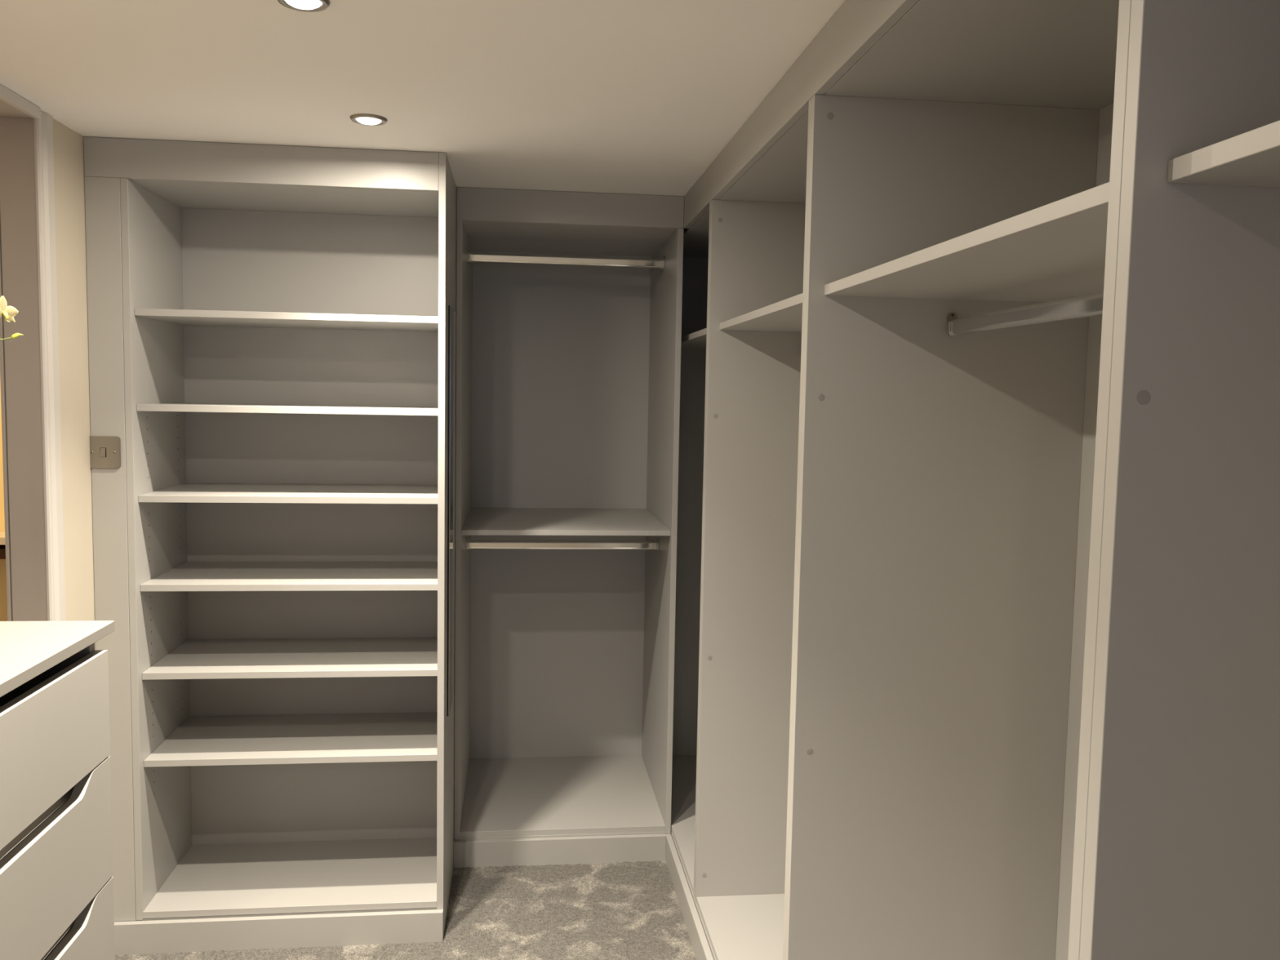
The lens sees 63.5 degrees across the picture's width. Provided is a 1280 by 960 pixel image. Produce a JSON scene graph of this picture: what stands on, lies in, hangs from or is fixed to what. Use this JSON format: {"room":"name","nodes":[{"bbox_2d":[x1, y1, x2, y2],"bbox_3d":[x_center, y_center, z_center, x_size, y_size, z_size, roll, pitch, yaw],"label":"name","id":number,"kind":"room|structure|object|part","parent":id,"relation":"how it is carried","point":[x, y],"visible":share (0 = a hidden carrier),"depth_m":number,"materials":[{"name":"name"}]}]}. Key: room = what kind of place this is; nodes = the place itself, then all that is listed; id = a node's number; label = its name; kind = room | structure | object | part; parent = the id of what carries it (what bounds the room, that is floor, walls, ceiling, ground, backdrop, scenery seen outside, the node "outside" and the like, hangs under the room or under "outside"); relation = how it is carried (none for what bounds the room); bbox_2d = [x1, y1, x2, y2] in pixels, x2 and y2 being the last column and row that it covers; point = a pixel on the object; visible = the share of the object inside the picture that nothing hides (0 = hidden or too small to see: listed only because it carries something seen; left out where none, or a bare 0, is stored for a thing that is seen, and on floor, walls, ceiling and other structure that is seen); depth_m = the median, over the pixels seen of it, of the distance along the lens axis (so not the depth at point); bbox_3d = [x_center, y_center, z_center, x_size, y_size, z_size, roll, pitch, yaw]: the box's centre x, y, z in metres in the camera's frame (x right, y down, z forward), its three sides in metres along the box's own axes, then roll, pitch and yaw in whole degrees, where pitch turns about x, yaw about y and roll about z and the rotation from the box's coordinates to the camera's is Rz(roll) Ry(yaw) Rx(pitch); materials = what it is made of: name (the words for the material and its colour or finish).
{"room":"walk-in closet","nodes":[
{"label":"walk-in closet","id":0,"kind":"room"},
{"bbox_2d":[0,383,7,621],"bbox_3d":[-2.263,0.146,3.115,1.424,2.112,0.060,1,5,-7],"label":"wall","id":1,"kind":"structure","parent":0,"point":[3,597],"depth_m":3.13,"materials":[{"name":"beige paint"}]},
{"bbox_2d":[0,544,5,559],"bbox_3d":[-1.769,0.213,3.090,0.400,0.030,0.108,1,5,-7],"label":"wooden bar","id":2,"kind":"object","parent":1,"relation":"attached to","point":[2,548],"visible":0.02,"depth_m":3.03,"materials":[{"name":"brown wood"}]},
{"bbox_2d":[0,531,5,545],"bbox_3d":[-1.832,0.173,3.070,0.570,0.022,0.129,1,5,-7],"label":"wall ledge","id":3,"kind":"object","parent":1,"relation":"attached to","point":[2,533],"visible":0.02,"depth_m":3.00,"materials":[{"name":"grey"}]},
{"bbox_2d":[52,118,95,650],"bbox_3d":[-1.223,0.358,0.702,0.090,2.112,6.210,1,5,-7],"label":"wall","id":4,"kind":"structure","parent":0,"point":[68,144],"depth_m":2.53,"materials":[{"name":"beige paint"}]},
{"bbox_2d":[0,84,39,118],"bbox_3d":[-1.302,-0.788,1.926,0.014,0.024,0.772,1,5,-7],"label":"trim","id":5,"kind":"structure","parent":4,"relation":"attached to","point":[7,95],"depth_m":2.22,"materials":[{"name":"grey"}]},
{"bbox_2d":[0,99,47,621],"bbox_3d":[-1.372,0.257,2.003,0.088,2.100,0.802,1,5,-7],"label":"door","id":6,"kind":"structure","parent":4,"relation":"in","point":[20,357],"depth_m":2.35,"materials":[{"name":"grey wood"}]},
{"bbox_2d":[33,108,65,621],"bbox_3d":[-1.371,0.218,2.429,0.010,2.111,0.076,1,5,-7],"label":"trim","id":7,"kind":"structure","parent":4,"relation":"attached to","point":[43,126],"depth_m":2.38,"materials":[{"name":"grey wood"}]},
{"bbox_2d":[115,831,696,959],"bbox_3d":[-0.199,1.433,0.908,2.240,0.034,6.210,1,5,-7],"label":"floor","id":8,"kind":"structure","parent":0,"point":[624,910],"depth_m":2.93,"materials":[{"name":"grey carpet"}]},
{"bbox_2d":[0,620,115,959],"bbox_3d":[-0.996,0.812,1.206,0.450,1.134,0.818,1,5,-7],"label":"dresser","id":9,"kind":"object","parent":8,"relation":"on","point":[56,880],"visible":1,"depth_m":1.42,"materials":[{"name":"white wood"}]},
{"bbox_2d":[0,295,23,340],"bbox_3d":[-0.899,0.002,1.214,0.286,0.484,0.174,0,5,-17],"label":"potted orchid","id":10,"kind":"object","parent":9,"relation":"on","point":[8,313],"visible":1,"depth_m":1.31,"materials":[{"name":"yellow plant"}]},
{"bbox_3d":[-0.802,-0.215,1.302,0.006,0.032,0.039,3,5,23],"label":"flower","id":11,"kind":"part","parent":10,"relation":"part of","materials":[{"name":"beige plant"}]},
{"bbox_3d":[-0.773,0.369,1.196,0.018,0.162,0.764,1,5,-7],"label":"drawer","id":12,"kind":"part","parent":9,"relation":"part of","materials":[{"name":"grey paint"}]},
{"bbox_3d":[-0.777,0.546,1.210,0.018,0.188,0.764,1,5,-7],"label":"drawer","id":13,"kind":"part","parent":9,"relation":"part of","materials":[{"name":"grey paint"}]},
{"bbox_2d":[0,620,114,697],"bbox_3d":[-0.986,0.256,1.162,0.450,0.017,0.818,1,5,-7],"label":"countertop","id":14,"kind":"structure","parent":9,"relation":"on","point":[28,649],"depth_m":1.45,"materials":[{"name":"grey"}]},
{"bbox_3d":[-0.780,0.736,1.225,0.018,0.187,0.764,1,5,-7],"label":"drawer","id":15,"kind":"part","parent":9,"relation":"part of","materials":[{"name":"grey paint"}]},
{"bbox_2d":[84,152,456,935],"bbox_3d":[-0.985,0.186,2.918,0.887,2.111,0.433,1,5,-7],"label":"shelving unit","id":16,"kind":"object","parent":8,"relation":"on","point":[268,364],"visible":0.98,"depth_m":3.03,"materials":[{"name":"grey laminate"}]},
{"bbox_2d":[89,435,120,468],"bbox_3d":[-1.364,-0.070,2.630,0.082,0.082,0.008,1,5,-7],"label":"light switch","id":17,"kind":"object","parent":16,"relation":"attached to","point":[104,451],"visible":1,"depth_m":2.63,"materials":[{"name":"silver metal"}]},
{"bbox_3d":[-1.361,0.205,2.667,0.083,1.929,0.018,1,5,-7],"label":"infill panel","id":18,"kind":"part","parent":16,"relation":"part of","materials":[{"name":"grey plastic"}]},
{"bbox_3d":[-1.333,0.189,2.879,0.018,1.929,0.432,1,5,-7],"label":"panel","id":19,"kind":"part","parent":16,"relation":"part of","materials":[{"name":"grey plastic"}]},
{"bbox_2d":[83,136,439,191],"bbox_3d":[-0.953,-0.801,2.631,0.868,0.096,0.017,1,5,-7],"label":"fascia board","id":20,"kind":"object","parent":16,"relation":"attached to","point":[113,157],"visible":1,"depth_m":2.62,"materials":[{"name":"grey wood"}]},
{"bbox_3d":[-0.989,1.188,2.792,0.869,0.044,0.015,1,5,-7],"label":"rail","id":21,"kind":"part","parent":16,"relation":"part of","materials":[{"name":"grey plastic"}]},
{"bbox_3d":[-0.936,-0.779,2.854,0.785,0.018,0.415,1,5,-7],"label":"panel","id":22,"kind":"part","parent":16,"relation":"part of","materials":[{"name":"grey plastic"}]},
{"bbox_3d":[-0.932,-0.442,2.875,0.766,0.018,0.380,1,5,-7],"label":"shelf","id":23,"kind":"part","parent":16,"relation":"part of","materials":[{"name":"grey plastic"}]},
{"bbox_3d":[-0.937,-0.198,2.895,0.766,0.018,0.380,1,5,-7],"label":"shelf","id":24,"kind":"part","parent":16,"relation":"part of","materials":[{"name":"grey plastic"}]},
{"bbox_3d":[-0.941,0.037,2.913,0.766,0.018,0.380,1,5,-7],"label":"shelf","id":25,"kind":"part","parent":16,"relation":"part of","materials":[{"name":"grey plastic"}]},
{"bbox_3d":[-0.946,0.270,2.932,0.766,0.018,0.380,1,5,-7],"label":"shelf","id":26,"kind":"part","parent":16,"relation":"part of","materials":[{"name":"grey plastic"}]},
{"bbox_3d":[-0.950,0.504,2.951,0.766,0.018,0.380,1,5,-7],"label":"shelf","id":27,"kind":"part","parent":16,"relation":"part of","materials":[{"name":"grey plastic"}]},
{"bbox_3d":[-0.960,1.140,2.991,0.767,0.018,0.414,1,5,-7],"label":"panel","id":28,"kind":"part","parent":16,"relation":"part of","materials":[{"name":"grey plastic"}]},
{"bbox_3d":[-0.954,0.739,2.970,0.766,0.018,0.380,1,5,-7],"label":"shelf","id":29,"kind":"part","parent":16,"relation":"part of","materials":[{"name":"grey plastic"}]},
{"bbox_3d":[-0.967,0.175,3.126,0.767,1.929,0.012,1,5,-7],"label":"panel","id":30,"kind":"part","parent":16,"relation":"part of","materials":[{"name":"grey plastic"}]},
{"bbox_3d":[-0.554,0.190,2.968,0.018,2.111,0.433,1,5,-7],"label":"panel","id":31,"kind":"part","parent":16,"relation":"part of","materials":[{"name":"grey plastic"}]},
{"bbox_2d":[447,305,455,715],"bbox_3d":[-0.541,0.085,2.968,0.006,1.140,0.227,1,5,-7],"label":"wall mirror","id":32,"kind":"object","parent":16,"relation":"attached to","point":[451,313],"visible":1,"depth_m":2.91,"materials":[{"name":"black mirror"}]},
{"bbox_2d":[114,909,443,955],"bbox_3d":[-0.978,1.214,2.775,0.887,0.085,0.018,1,5,-7],"label":"board","id":33,"kind":"object","parent":8,"relation":"on","point":[326,930],"visible":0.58,"depth_m":2.77,"materials":[{"name":"grey wood"}]},
{"bbox_2d":[453,833,666,868],"bbox_3d":[-0.253,1.185,3.305,0.675,0.085,0.018,1,5,-7],"label":"board","id":34,"kind":"object","parent":8,"relation":"on","point":[583,850],"visible":1,"depth_m":3.30,"materials":[{"name":"grey wood"}]},
{"bbox_2d":[453,219,684,839],"bbox_3d":[-0.266,0.164,3.572,0.693,1.987,0.680,1,5,-7],"label":"wardrobe","id":35,"kind":"object","parent":8,"relation":"on","point":[569,336],"visible":0.99,"depth_m":3.85,"materials":[{"name":"grey laminate"}]},
{"bbox_3d":[-0.600,0.150,3.527,0.018,1.929,0.668,1,5,-7],"label":"panel","id":36,"kind":"part","parent":35,"relation":"part of","materials":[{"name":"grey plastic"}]},
{"bbox_3d":[-0.303,0.117,3.901,0.693,1.947,0.012,1,5,-7],"label":"panel","id":37,"kind":"part","parent":35,"relation":"part of","materials":[{"name":"grey plastic"}]},
{"bbox_3d":[-0.246,1.157,3.322,0.657,0.047,0.017,1,5,-7],"label":"rail","id":38,"kind":"part","parent":35,"relation":"part of","materials":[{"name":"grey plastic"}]},
{"bbox_3d":[-0.282,1.099,3.642,0.657,0.018,0.666,1,5,-7],"label":"panel","id":39,"kind":"part","parent":35,"relation":"part of","materials":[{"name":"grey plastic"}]},
{"bbox_3d":[-0.260,0.222,3.523,0.651,0.030,0.015,1,5,-7],"label":"hanging rail","id":40,"kind":"part","parent":35,"relation":"part of","materials":[{"name":"silver metal"}]},
{"bbox_2d":[461,507,670,535],"bbox_3d":[-0.266,0.140,3.574,0.656,0.016,0.646,1,5,-7],"label":"shelf","id":41,"kind":"object","parent":35,"relation":"attached to","point":[477,521],"depth_m":3.46,"materials":[{"name":"white wood"}]},
{"bbox_3d":[-0.243,-0.731,3.447,0.651,0.030,0.015,1,5,-7],"label":"hanging rail","id":42,"kind":"part","parent":35,"relation":"part of","materials":[{"name":"silver metal"}]},
{"bbox_2d":[456,186,684,228],"bbox_3d":[-0.209,-0.830,3.162,0.692,0.096,0.017,1,5,-7],"label":"fascia board","id":43,"kind":"object","parent":35,"relation":"attached to","point":[473,204],"visible":1,"depth_m":3.15,"materials":[{"name":"grey wood"}]},
{"bbox_3d":[-0.248,-0.818,3.497,0.693,0.018,0.650,1,5,-7],"label":"panel","id":44,"kind":"part","parent":35,"relation":"part of","materials":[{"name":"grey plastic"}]},
{"bbox_3d":[0.070,0.156,3.604,0.018,1.929,0.668,1,5,-7],"label":"panel","id":45,"kind":"part","parent":35,"relation":"part of","materials":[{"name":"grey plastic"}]},
{"bbox_2d":[665,833,713,959],"bbox_3d":[0.282,1.324,1.682,0.018,0.085,3.376,1,5,-7],"label":"board","id":46,"kind":"object","parent":8,"relation":"on","point":[700,947],"visible":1,"depth_m":2.93,"materials":[{"name":"grey wood"}]},
{"bbox_2d":[671,200,711,905],"bbox_3d":[0.369,0.189,3.409,0.531,1.987,1.128,1,5,-7],"label":"wardrobe","id":47,"kind":"object","parent":8,"relation":"on","point":[696,238],"visible":0.05,"depth_m":3.91,"materials":[{"name":"grey laminate"}]},
{"bbox_3d":[0.134,1.179,3.135,0.017,0.047,0.441,1,5,-7],"label":"rail","id":48,"kind":"part","parent":47,"relation":"part of","materials":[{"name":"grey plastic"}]},
{"bbox_3d":[0.347,1.123,3.483,0.517,0.018,1.092,1,5,-7],"label":"panel","id":49,"kind":"part","parent":47,"relation":"part of","materials":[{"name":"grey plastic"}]},
{"bbox_3d":[0.300,0.132,3.957,0.519,1.929,0.018,1,5,-7],"label":"panel","id":50,"kind":"part","parent":47,"relation":"part of","materials":[{"name":"grey plastic"}]},
{"bbox_2d":[680,328,706,349],"bbox_3d":[0.389,-0.454,3.359,0.490,0.018,1.091,1,5,-7],"label":"shelf","id":51,"kind":"object","parent":47,"relation":"attached to","point":[697,340],"depth_m":3.35,"materials":[{"name":"white wood"}]},
{"bbox_3d":[0.390,-0.793,3.331,0.501,0.018,1.128,1,5,-7],"label":"panel","id":52,"kind":"part","parent":47,"relation":"part of","materials":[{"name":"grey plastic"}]},
{"bbox_3d":[0.427,0.223,2.858,0.519,1.929,0.018,1,5,-7],"label":"panel","id":53,"kind":"part","parent":47,"relation":"part of","materials":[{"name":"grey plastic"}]},
{"bbox_2d":[694,97,811,959],"bbox_3d":[0.488,0.273,2.375,0.531,1.987,0.960,1,5,-7],"label":"wardrobe","id":54,"kind":"object","parent":8,"relation":"on","point":[758,246],"visible":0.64,"depth_m":2.80,"materials":[{"name":"grey laminate"}]},
{"bbox_3d":[0.216,1.238,2.423,0.017,0.047,0.924,1,5,-7],"label":"rail","id":55,"kind":"part","parent":54,"relation":"part of","materials":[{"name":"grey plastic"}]},
{"bbox_3d":[0.466,1.208,2.449,0.517,0.018,0.924,1,5,-7],"label":"panel","id":56,"kind":"part","parent":54,"relation":"part of","materials":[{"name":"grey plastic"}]},
{"bbox_2d":[720,293,803,332],"bbox_3d":[0.508,-0.369,2.325,0.490,0.018,0.924,1,5,-7],"label":"shelf","id":57,"kind":"object","parent":54,"relation":"attached to","point":[785,315],"depth_m":2.43,"materials":[{"name":"white wood"}]},
{"bbox_3d":[0.509,-0.708,2.297,0.501,0.018,0.960,1,5,-7],"label":"panel","id":58,"kind":"part","parent":54,"relation":"part of","materials":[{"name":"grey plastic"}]},
{"bbox_3d":[0.536,0.300,1.907,0.519,1.929,0.018,1,5,-7],"label":"panel","id":59,"kind":"part","parent":54,"relation":"part of","materials":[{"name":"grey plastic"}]},
{"bbox_2d":[785,0,1131,959],"bbox_3d":[0.598,0.351,1.421,0.531,1.987,0.965,1,5,-7],"label":"wardrobe","id":60,"kind":"object","parent":8,"relation":"on","point":[966,171],"visible":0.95,"depth_m":1.85,"materials":[{"name":"grey laminate"}]},
{"bbox_2d":[824,182,1109,302],"bbox_3d":[0.618,-0.291,1.371,0.490,0.018,0.928,1,5,-7],"label":"shelf","id":61,"kind":"object","parent":60,"relation":"attached to","point":[1055,251],"depth_m":1.38,"materials":[{"name":"white wood"}]},
{"bbox_3d":[0.619,-0.630,1.343,0.501,0.018,0.965,1,5,-7],"label":"panel","id":62,"kind":"part","parent":60,"relation":"part of","materials":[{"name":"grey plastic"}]},
{"bbox_3d":[0.605,-0.233,1.374,0.015,0.030,0.923,1,5,-7],"label":"hanging rail","id":63,"kind":"part","parent":60,"relation":"part of","materials":[{"name":"silver metal"}]},
{"bbox_3d":[0.856,0.334,1.450,0.012,1.947,0.965,1,5,-7],"label":"panel","id":64,"kind":"part","parent":60,"relation":"part of","materials":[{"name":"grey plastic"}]},
{"bbox_3d":[0.646,0.379,0.951,0.519,1.929,0.018,1,5,-7],"label":"panel","id":65,"kind":"part","parent":60,"relation":"part of","materials":[{"name":"grey plastic"}]},
{"bbox_2d":[1079,0,1279,959],"bbox_3d":[0.709,0.431,0.453,0.531,1.987,0.990,1,5,-7],"label":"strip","id":66,"kind":"object","parent":8,"relation":"on","point":[1182,853],"visible":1,"depth_m":0.87,"materials":[{"name":"grey laminate"}]},
{"bbox_2d":[1167,120,1279,187],"bbox_3d":[0.729,-0.211,0.403,0.490,0.018,0.953,1,5,-7],"label":"shelf","id":67,"kind":"object","parent":66,"relation":"attached to","point":[1251,158],"depth_m":0.80,"materials":[{"name":"white wood"}]},
{"bbox_2d":[0,0,845,228],"bbox_3d":[-0.855,-0.716,0.656,3.840,0.050,6.410,1,5,-7],"label":"ceiling","id":68,"kind":"structure","parent":0,"point":[642,97],"depth_m":2.02,"materials":[{"name":"white paint"}]},
{"bbox_2d":[277,0,330,12],"bbox_3d":[-0.536,-0.759,1.646,0.083,0.012,0.083,1,5,-7],"label":"recessed light","id":69,"kind":"object","parent":68,"relation":"in","point":[308,6],"visible":1,"depth_m":1.65,"materials":[{"name":"silver metal"}]},
{"bbox_2d":[350,113,387,125],"bbox_3d":[-0.618,-0.817,2.356,0.083,0.012,0.083,1,5,-7],"label":"recessed light","id":70,"kind":"object","parent":68,"relation":"in","point":[367,119],"visible":1,"depth_m":2.34,"materials":[{"name":"silver metal"}]},
{"bbox_2d":[684,0,918,228],"bbox_3d":[0.337,-0.689,1.523,0.017,0.096,3.376,1,5,-7],"label":"fascia board","id":71,"kind":"object","parent":68,"relation":"attached to","point":[856,26],"visible":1,"depth_m":1.87,"materials":[{"name":"grey wood"}]},
{"bbox_2d":[453,270,456,764],"bbox_3d":[-1.234,0.105,3.866,3.840,2.112,0.100,1,5,-7],"label":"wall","id":72,"kind":"structure","parent":0,"point":[455,270],"depth_m":3.88,"materials":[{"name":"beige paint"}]}
]}

